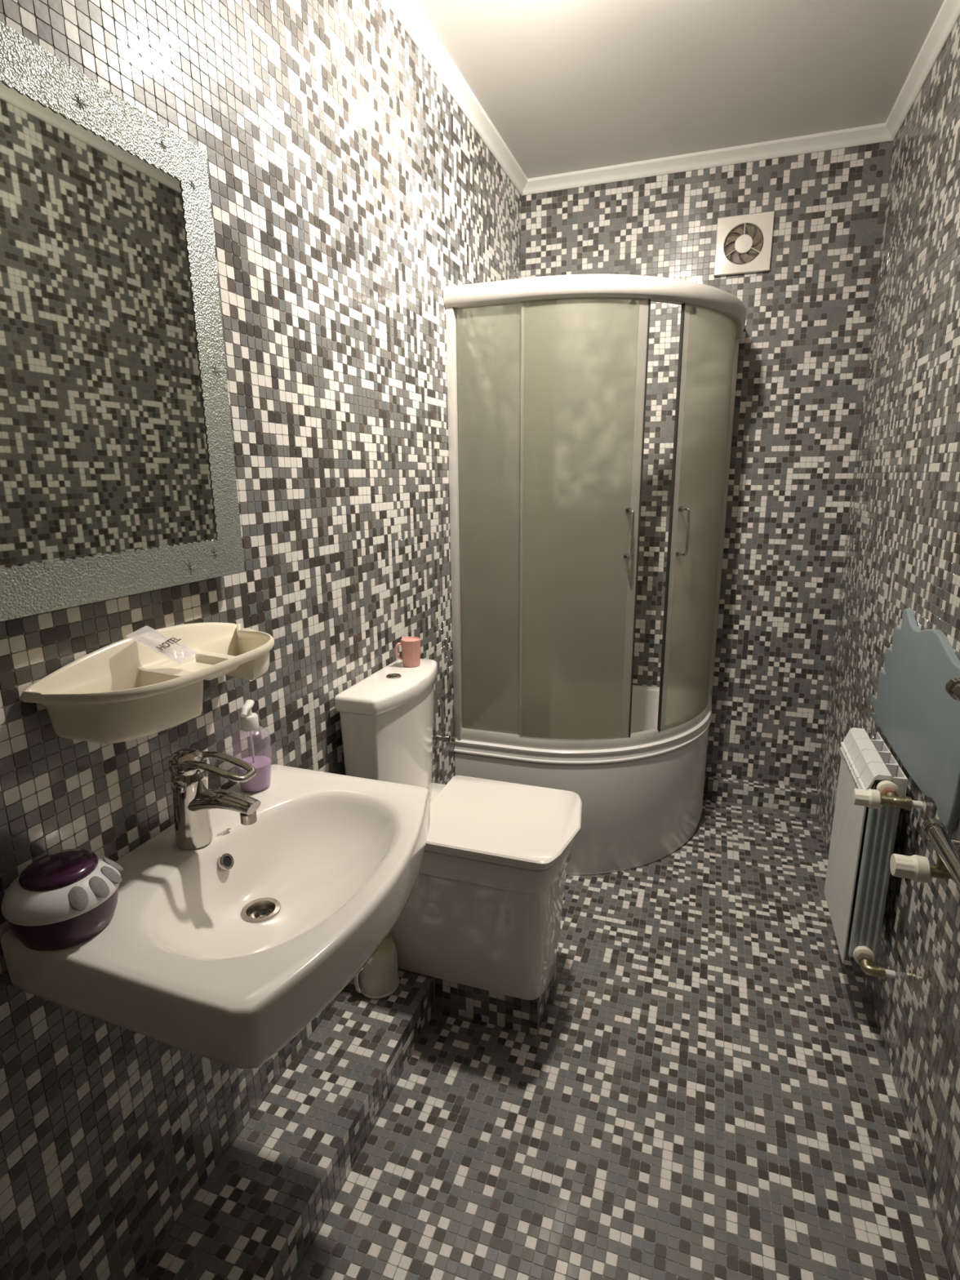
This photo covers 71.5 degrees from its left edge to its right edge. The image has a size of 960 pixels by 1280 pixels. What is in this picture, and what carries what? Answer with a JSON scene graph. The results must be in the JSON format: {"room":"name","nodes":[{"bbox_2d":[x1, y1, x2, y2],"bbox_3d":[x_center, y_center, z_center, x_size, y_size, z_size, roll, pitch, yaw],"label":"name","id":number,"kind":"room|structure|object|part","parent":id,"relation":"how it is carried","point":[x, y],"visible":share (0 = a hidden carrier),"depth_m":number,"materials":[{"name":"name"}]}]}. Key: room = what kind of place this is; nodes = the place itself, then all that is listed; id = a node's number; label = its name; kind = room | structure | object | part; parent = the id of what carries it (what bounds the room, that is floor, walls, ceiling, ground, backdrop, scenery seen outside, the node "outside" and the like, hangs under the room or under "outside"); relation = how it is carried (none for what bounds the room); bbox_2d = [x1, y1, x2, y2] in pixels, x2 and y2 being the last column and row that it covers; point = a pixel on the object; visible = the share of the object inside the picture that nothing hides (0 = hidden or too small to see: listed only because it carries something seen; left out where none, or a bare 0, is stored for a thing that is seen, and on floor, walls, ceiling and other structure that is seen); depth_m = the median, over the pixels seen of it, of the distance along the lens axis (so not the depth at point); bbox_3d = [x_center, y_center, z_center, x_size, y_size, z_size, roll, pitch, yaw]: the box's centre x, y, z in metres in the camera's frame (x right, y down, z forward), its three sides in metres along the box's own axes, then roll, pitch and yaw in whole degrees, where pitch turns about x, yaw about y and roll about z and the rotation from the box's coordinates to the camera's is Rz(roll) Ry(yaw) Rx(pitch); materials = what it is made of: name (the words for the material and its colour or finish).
{"room":"bathroom","nodes":[
{"label":"bathroom","id":0,"kind":"room"},
{"bbox_2d":[0,0,520,1279],"bbox_3d":[-0.448,-0.196,1.350,0.080,2.548,3.775,4,14,19],"label":"wall","id":1,"kind":"structure","parent":0,"point":[348,188],"depth_m":1.27,"materials":[{"name":"tile"}]},
{"bbox_2d":[0,21,244,621],"bbox_3d":[-0.534,-0.384,0.877,0.032,0.664,0.558,4,14,19],"label":"mirror","id":2,"kind":"object","parent":1,"relation":"attached to","point":[117,473],"visible":1,"depth_m":0.90,"materials":[{"name":"mirror"},{"name":"textured glass"}]},
{"bbox_2d":[21,622,274,744],"bbox_3d":[-0.444,0.043,1.027,0.164,0.103,0.430,4,14,19],"label":"wall shelf","id":3,"kind":"object","parent":1,"relation":"attached to","point":[124,690],"visible":0.97,"depth_m":0.94,"materials":[{"name":"beige plastic"}]},
{"bbox_2d":[125,625,197,663],"bbox_3d":[-0.475,0.006,0.999,0.081,0.046,0.050,1,14,6],"label":"sachet","id":4,"kind":"object","parent":3,"relation":"in","point":[178,657],"visible":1,"depth_m":1.00,"materials":[{"name":"white"}]},
{"bbox_2d":[0,764,430,1069],"bbox_3d":[-0.322,0.403,1.055,0.426,0.150,0.572,4,14,19],"label":"washbasin","id":5,"kind":"object","parent":1,"relation":"attached to","point":[224,950],"visible":0.95,"depth_m":0.94,"materials":[{"name":"ceramic"}]},
{"bbox_2d":[1,848,123,951],"bbox_3d":[-0.535,0.327,0.860,0.136,0.094,0.131,4,14,19],"label":"air freshener","id":6,"kind":"object","parent":5,"relation":"on","point":[63,899],"visible":1,"depth_m":0.82,"materials":[{"name":"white plastic"}]},
{"bbox_2d":[168,748,261,849],"bbox_3d":[-0.415,0.251,1.037,0.152,0.155,0.059,4,14,19],"label":"faucet","id":7,"kind":"object","parent":5,"relation":"on","point":[193,800],"visible":1,"depth_m":1.03,"materials":[{"name":"silver metal"}]},
{"bbox_3d":[-0.455,0.187,1.038,0.056,0.030,0.054,4,14,19],"label":"lever","id":8,"kind":"part","parent":7,"relation":"part of","materials":[{"name":"silver metal"}]},
{"bbox_3d":[-0.400,0.255,1.035,0.121,0.042,0.045,4,14,19],"label":"spout","id":9,"kind":"part","parent":7,"relation":"part of","materials":[{"name":"silver metal"}]},
{"bbox_2d":[231,699,271,792],"bbox_3d":[-0.424,0.194,1.239,0.069,0.170,0.069,4,14,19],"label":"soap dispenser","id":10,"kind":"object","parent":5,"relation":"on","point":[249,720],"visible":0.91,"depth_m":1.23,"materials":[{"name":"purple plastic"}]},
{"bbox_2d":[432,690,457,743],"bbox_3d":[-0.150,0.268,2.082,0.080,0.236,0.251,4,14,19],"label":"angle valve","id":11,"kind":"object","parent":1,"relation":"attached to","point":[452,739],"visible":0.56,"depth_m":2.18,"materials":[{"name":"silver metal"}]},
{"bbox_2d":[440,726,446,737],"bbox_3d":[-0.121,0.303,2.194,0.020,0.032,0.020,4,14,19],"label":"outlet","id":12,"kind":"object","parent":11,"relation":"attached to","point":[442,729],"depth_m":2.19,"materials":[{"name":"metal"}]},
{"bbox_3d":[-0.087,0.326,2.187,0.020,0.025,0.029,4,14,19],"label":"knob","id":13,"kind":"part","parent":11,"relation":"part of","materials":[{"name":"silver metal"}]},
{"bbox_2d":[383,0,528,195],"bbox_3d":[-0.417,-1.399,0.997,0.038,0.043,3.695,4,14,19],"label":"crown molding","id":14,"kind":"structure","parent":1,"relation":"attached to","point":[408,14],"depth_m":1.95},
{"bbox_2d":[293,793,951,1279],"bbox_3d":[0.214,1.138,1.402,1.482,0.080,3.855,4,14,19],"label":"floor","id":15,"kind":"structure","parent":0,"point":[704,1089],"depth_m":1.50,"materials":[{"name":"tile"}]},
{"bbox_2d":[133,968,435,1279],"bbox_3d":[-0.450,1.105,1.174,0.207,0.105,2.760,4,14,19],"label":"tiled ledge","id":16,"kind":"structure","parent":15,"relation":"on","point":[260,1211],"depth_m":1.33,"materials":[{"name":"tile"}]},
{"bbox_2d":[354,934,399,999],"bbox_3d":[-0.268,0.843,1.739,0.110,0.130,0.107,-1,14,-3],"label":"plastic pot","id":17,"kind":"object","parent":16,"relation":"on","point":[379,979],"visible":0.63,"depth_m":1.70,"materials":[{"name":"white plastic"}]},
{"bbox_3d":[-0.308,0.867,1.700,0.014,0.074,0.025,12,19,43],"label":"handle","id":18,"kind":"part","parent":17,"relation":"part of","materials":[{"name":"white plastic"}]},
{"bbox_2d":[334,658,582,999],"bbox_3d":[-0.015,0.491,1.748,0.555,0.805,0.396,4,14,19],"label":"toilet","id":19,"kind":"object","parent":15,"relation":"on","point":[483,908],"visible":0.77,"depth_m":1.66,"materials":[{"name":"ceramic"}]},
{"bbox_3d":[-0.214,0.112,1.712,0.150,0.038,0.372,4,14,19],"label":"cistern lid","id":20,"kind":"part","parent":19,"relation":"part of","materials":[{"name":"ceramic"}]},
{"bbox_2d":[395,636,420,666],"bbox_3d":[-0.190,0.032,1.800,0.062,0.074,0.054,4,14,19],"label":"cup","id":21,"kind":"object","parent":19,"relation":"on","point":[411,646],"visible":1,"depth_m":1.78,"materials":[{"name":"pink ceramic"}]},
{"bbox_3d":[-0.217,0.031,1.788,0.023,0.049,0.006,-5,14,-17],"label":"handle","id":22,"kind":"part","parent":21,"relation":"part of","materials":[{"name":"pink ceramic"}]},
{"bbox_3d":[0.054,0.474,1.732,0.399,0.012,0.362,4,14,19],"label":"seat","id":23,"kind":"part","parent":19,"relation":"part of","materials":[{"name":"ceramic"}]},
{"bbox_3d":[0.057,0.459,1.728,0.409,0.018,0.372,4,14,19],"label":"lid","id":24,"kind":"part","parent":19,"relation":"part of","materials":[{"name":"ceramic"}]},
{"bbox_2d":[435,964,556,1035],"bbox_3d":[0.049,0.934,1.851,0.283,0.105,0.220,4,14,19],"label":"plinth","id":25,"kind":"object","parent":15,"relation":"on","point":[524,1015],"visible":0.36,"depth_m":1.75,"materials":[{"name":"tile"}]},
{"bbox_2d":[443,274,746,875],"bbox_3d":[0.458,-0.194,2.521,0.886,1.966,0.875,4,14,19],"label":"cabin","id":26,"kind":"object","parent":15,"relation":"on","point":[547,375],"visible":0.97,"depth_m":2.19,"materials":[{"name":"plastic"}]},
{"bbox_3d":[0.082,-0.345,2.186,0.315,1.392,0.010,4,14,17],"label":"fixed panel","id":27,"kind":"part","parent":26,"relation":"part of","materials":[{"name":"grey glass"}]},
{"bbox_2d":[453,684,711,764],"bbox_3d":[0.460,0.446,2.685,0.873,0.321,0.862,4,14,19],"label":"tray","id":28,"kind":"object","parent":26,"relation":"on","point":[688,744],"depth_m":2.37,"materials":[{"name":"plastic"}]},
{"bbox_3d":[0.321,-0.336,2.137,0.374,1.392,0.035,0,14,1],"label":"sliding door","id":29,"kind":"part","parent":26,"relation":"part of","materials":[{"name":"grey glass"}]},
{"bbox_3d":[0.526,0.304,2.504,1.211,0.037,0.369,-7,15,-25],"label":"rail","id":30,"kind":"part","parent":26,"relation":"part of","materials":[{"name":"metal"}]},
{"bbox_3d":[0.518,-1.085,2.154,1.244,0.060,0.393,-7,15,-25],"label":"rail","id":31,"kind":"part","parent":26,"relation":"part of","materials":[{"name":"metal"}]},
{"bbox_3d":[0.475,-0.334,2.113,0.020,0.166,0.043,-3,14,-12],"label":"handle","id":32,"kind":"part","parent":26,"relation":"part of","materials":[{"name":"silver metal"}]},
{"bbox_3d":[0.670,-0.356,2.192,0.020,0.166,0.043,-9,16,-31],"label":"handle","id":33,"kind":"part","parent":26,"relation":"part of","materials":[{"name":"silver metal"}]},
{"bbox_3d":[0.766,-0.384,2.318,0.033,1.392,0.375,12,19,42],"label":"sliding door","id":34,"kind":"part","parent":26,"relation":"part of","materials":[{"name":"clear glass"}]},
{"bbox_2d":[706,775,817,813],"bbox_3d":[1.223,0.672,2.909,0.437,0.090,0.060,4,14,19],"label":"ledge","id":35,"kind":"object","parent":15,"relation":"on","point":[763,794],"visible":1,"depth_m":2.88,"materials":[{"name":"tile"}]},
{"bbox_2d":[413,0,944,178],"bbox_3d":[0.189,-1.415,0.778,1.482,0.080,3.855,4,14,19],"label":"ceiling","id":36,"kind":"structure","parent":0,"point":[567,86],"depth_m":1.94,"materials":[{"name":"white paint"}]},
{"bbox_2d":[520,140,893,793],"bbox_3d":[0.816,-0.568,2.822,1.324,2.548,0.080,4,14,19],"label":"wall","id":37,"kind":"structure","parent":0,"point":[804,344],"depth_m":2.62,"materials":[{"name":"tile"}]},
{"bbox_2d":[521,122,893,195],"bbox_3d":[0.785,-1.771,2.471,1.322,0.043,0.038,4,14,19],"label":"crown molding","id":38,"kind":"structure","parent":37,"relation":"attached to","point":[876,133],"depth_m":2.44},
{"bbox_2d":[713,210,774,276],"bbox_3d":[0.981,-1.473,2.484,0.197,0.197,0.021,4,14,19],"label":"fan","id":39,"kind":"object","parent":37,"relation":"attached to","point":[744,242],"visible":1,"depth_m":2.48,"materials":[{"name":"white plastic"}]},
{"bbox_3d":[0.939,-1.456,2.505,0.034,0.056,0.008,4,14,19],"label":"blade","id":40,"kind":"part","parent":39,"relation":"part of","materials":[{"name":"white plastic"}]},
{"bbox_3d":[0.943,-1.491,2.494,0.051,0.036,0.008,4,14,19],"label":"blade","id":41,"kind":"part","parent":39,"relation":"part of","materials":[{"name":"white plastic"}]},
{"bbox_3d":[0.967,-1.434,2.499,0.037,0.051,0.005,8,16,32],"label":"blade","id":42,"kind":"part","parent":39,"relation":"part of","materials":[{"name":"white plastic"}]},
{"bbox_3d":[0.962,-1.519,2.481,0.056,0.034,0.008,4,14,19],"label":"blade","id":43,"kind":"part","parent":39,"relation":"part of","materials":[{"name":"white plastic"}]},
{"bbox_3d":[1.002,-1.427,2.490,0.056,0.034,0.008,4,14,19],"label":"blade","id":44,"kind":"part","parent":39,"relation":"part of","materials":[{"name":"white plastic"}]},
{"bbox_3d":[0.996,-1.511,2.470,0.037,0.051,0.005,1,14,5],"label":"blade","id":45,"kind":"part","parent":39,"relation":"part of","materials":[{"name":"white plastic"}]},
{"bbox_3d":[1.020,-1.456,2.476,0.051,0.036,0.008,4,14,19],"label":"blade","id":46,"kind":"part","parent":39,"relation":"part of","materials":[{"name":"white plastic"}]},
{"bbox_3d":[1.025,-1.490,2.466,0.034,0.056,0.008,4,14,19],"label":"blade","id":47,"kind":"part","parent":39,"relation":"part of","materials":[{"name":"white plastic"}]},
{"bbox_2d":[815,17,959,1279],"bbox_3d":[0.877,-0.100,0.904,0.080,2.548,3.775,4,14,19],"label":"wall","id":48,"kind":"structure","parent":0,"point":[902,548],"depth_m":1.71,"materials":[{"name":"tile"}]},
{"bbox_2d":[823,727,923,979],"bbox_3d":[1.003,0.554,1.765,0.140,0.532,0.410,4,14,19],"label":"radiator","id":49,"kind":"object","parent":48,"relation":"attached to","point":[872,785],"visible":1,"depth_m":1.68,"materials":[{"name":"metal"}]},
{"bbox_2d":[840,742,848,758],"bbox_3d":[1.026,0.310,1.877,0.012,0.030,0.079,4,14,19],"label":"grille","id":50,"kind":"object","parent":49,"relation":"attached to","point":[844,748],"depth_m":1.87,"materials":[{"name":"white metal"}]},
{"bbox_2d":[844,752,853,771],"bbox_3d":[0.999,0.329,1.802,0.012,0.030,0.079,4,14,19],"label":"grille","id":51,"kind":"object","parent":49,"relation":"attached to","point":[849,757],"depth_m":1.80,"materials":[{"name":"white metal"}]},
{"bbox_2d":[850,764,859,783],"bbox_3d":[0.972,0.347,1.728,0.012,0.030,0.079,4,14,19],"label":"grille","id":52,"kind":"object","parent":49,"relation":"attached to","point":[855,769],"depth_m":1.72,"materials":[{"name":"white metal"}]},
{"bbox_2d":[856,777,866,789],"bbox_3d":[0.946,0.366,1.653,0.012,0.030,0.079,4,14,19],"label":"grille","id":53,"kind":"object","parent":49,"relation":"attached to","point":[860,781],"depth_m":1.65,"materials":[{"name":"white metal"}]},
{"bbox_3d":[0.975,0.605,1.652,0.064,0.427,0.009,4,14,19],"label":"plate","id":54,"kind":"part","parent":49,"relation":"part of","materials":[{"name":"white metal"}]},
{"bbox_2d":[871,608,959,832],"bbox_3d":[1.038,0.137,1.582,0.015,0.363,0.807,4,14,19],"label":"panel","id":55,"kind":"object","parent":48,"relation":"attached to","point":[913,709],"visible":0.98,"depth_m":1.50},
{"bbox_2d":[885,0,959,140],"bbox_3d":[0.797,-1.311,0.588,0.038,0.043,3.695,4,14,19],"label":"crown molding","id":56,"kind":"structure","parent":48,"relation":"attached to","point":[948,14],"depth_m":1.88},
{"bbox_2d":[889,677,959,890],"bbox_3d":[0.779,0.327,1.015,0.117,0.409,0.562,4,14,19],"label":"towel rail","id":57,"kind":"object","parent":48,"relation":"attached to","point":[916,868],"visible":1,"depth_m":1.27,"materials":[{"name":"silver metal"}]}
]}

